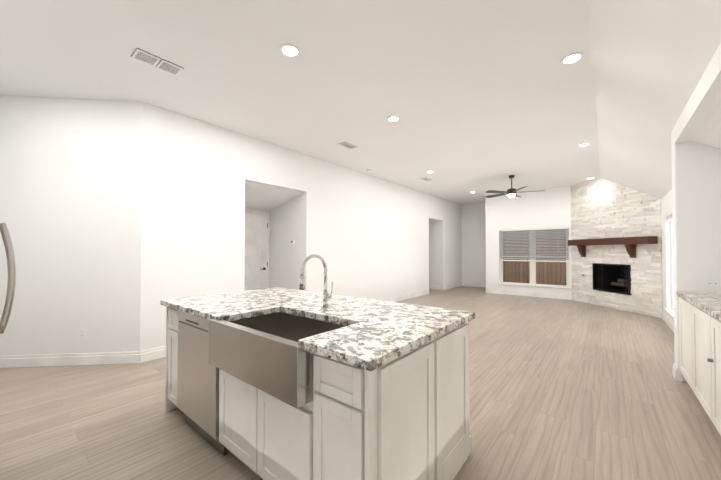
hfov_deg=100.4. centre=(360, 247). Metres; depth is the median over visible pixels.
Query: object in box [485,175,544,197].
ceiling fan
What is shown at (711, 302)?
countertop
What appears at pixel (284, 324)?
sink
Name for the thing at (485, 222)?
wall
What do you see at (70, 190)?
wall
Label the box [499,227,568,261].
window blind
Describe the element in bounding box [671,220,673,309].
window
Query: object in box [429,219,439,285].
wall
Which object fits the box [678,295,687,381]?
base cabinet
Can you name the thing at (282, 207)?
wall
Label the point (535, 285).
window sill
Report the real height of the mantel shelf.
0.440 m
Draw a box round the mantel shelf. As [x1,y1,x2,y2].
[568,236,656,257]
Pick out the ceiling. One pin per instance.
(480, 98)
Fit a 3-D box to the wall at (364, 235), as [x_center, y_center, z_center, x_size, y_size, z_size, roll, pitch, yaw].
[0.619,-0.169,7.603,0.120,3.180,10.330,-1,-1,39]
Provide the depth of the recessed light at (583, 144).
5.01 m
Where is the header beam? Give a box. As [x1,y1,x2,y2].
[674,42,720,149]
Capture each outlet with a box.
[79,329,85,338]
[703,279,720,287]
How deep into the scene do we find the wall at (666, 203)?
5.49 m
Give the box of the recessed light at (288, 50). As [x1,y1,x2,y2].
[279,43,300,57]
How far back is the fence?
11.78 m
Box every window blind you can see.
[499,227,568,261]
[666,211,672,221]
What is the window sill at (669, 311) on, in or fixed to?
attached to the wall at (666, 203)
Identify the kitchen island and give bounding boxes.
[165,306,474,479]
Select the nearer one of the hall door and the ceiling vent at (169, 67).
the ceiling vent at (169, 67)
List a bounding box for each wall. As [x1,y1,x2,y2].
[0,95,142,355]
[140,102,461,350]
[245,181,301,289]
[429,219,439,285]
[461,202,484,283]
[485,186,572,294]
[570,178,662,317]
[661,189,673,322]
[671,128,720,381]
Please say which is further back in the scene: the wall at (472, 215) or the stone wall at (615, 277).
the wall at (472, 215)
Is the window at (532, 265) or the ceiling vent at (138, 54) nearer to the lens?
the ceiling vent at (138, 54)
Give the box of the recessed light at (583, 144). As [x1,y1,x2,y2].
[577,143,590,146]
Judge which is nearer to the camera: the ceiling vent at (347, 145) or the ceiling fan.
the ceiling vent at (347, 145)
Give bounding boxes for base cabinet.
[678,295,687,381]
[688,303,703,407]
[704,311,720,434]
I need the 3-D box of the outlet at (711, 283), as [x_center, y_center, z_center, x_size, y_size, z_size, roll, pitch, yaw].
[3.405,0.350,2.905,0.125,0.075,0.009,-1,-1,39]
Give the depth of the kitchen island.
1.49 m
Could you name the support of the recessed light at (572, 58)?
in the ceiling
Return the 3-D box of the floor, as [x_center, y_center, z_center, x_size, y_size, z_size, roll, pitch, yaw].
[1.454,1.446,5.820,11.000,0.100,15.000,-1,-1,39]
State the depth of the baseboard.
3.50 m
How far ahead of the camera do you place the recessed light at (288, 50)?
2.66 m
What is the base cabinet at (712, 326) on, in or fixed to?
on the floor
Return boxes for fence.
[503,237,565,285]
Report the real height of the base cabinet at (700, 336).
0.875 m
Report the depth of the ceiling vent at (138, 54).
2.75 m
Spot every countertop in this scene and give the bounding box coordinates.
[160,287,475,373]
[676,291,720,318]
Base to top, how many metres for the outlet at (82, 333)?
0.116 m
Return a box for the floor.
[0,286,720,479]
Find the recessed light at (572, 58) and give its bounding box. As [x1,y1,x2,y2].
[560,52,583,64]
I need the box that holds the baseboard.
[0,282,682,381]
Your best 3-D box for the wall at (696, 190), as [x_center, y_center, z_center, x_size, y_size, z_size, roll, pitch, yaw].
[3.513,-0.069,2.932,0.630,2.850,0.182,-1,-1,39]
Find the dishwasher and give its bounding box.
[177,310,226,455]
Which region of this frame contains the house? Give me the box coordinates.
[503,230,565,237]
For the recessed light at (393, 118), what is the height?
0.008 m
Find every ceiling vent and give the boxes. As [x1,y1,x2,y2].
[131,48,160,66]
[156,59,183,75]
[338,142,357,149]
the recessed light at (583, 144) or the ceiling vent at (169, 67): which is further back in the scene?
the recessed light at (583, 144)
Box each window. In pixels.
[500,229,568,286]
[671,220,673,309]
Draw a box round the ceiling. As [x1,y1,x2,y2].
[0,0,720,204]
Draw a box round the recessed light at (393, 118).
[387,116,399,121]
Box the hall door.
[245,210,269,290]
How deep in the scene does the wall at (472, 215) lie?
11.19 m
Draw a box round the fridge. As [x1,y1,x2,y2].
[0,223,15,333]
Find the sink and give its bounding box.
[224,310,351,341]
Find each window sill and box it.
[498,283,570,288]
[664,308,673,318]
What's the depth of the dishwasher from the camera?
2.06 m
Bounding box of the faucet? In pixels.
[299,254,331,309]

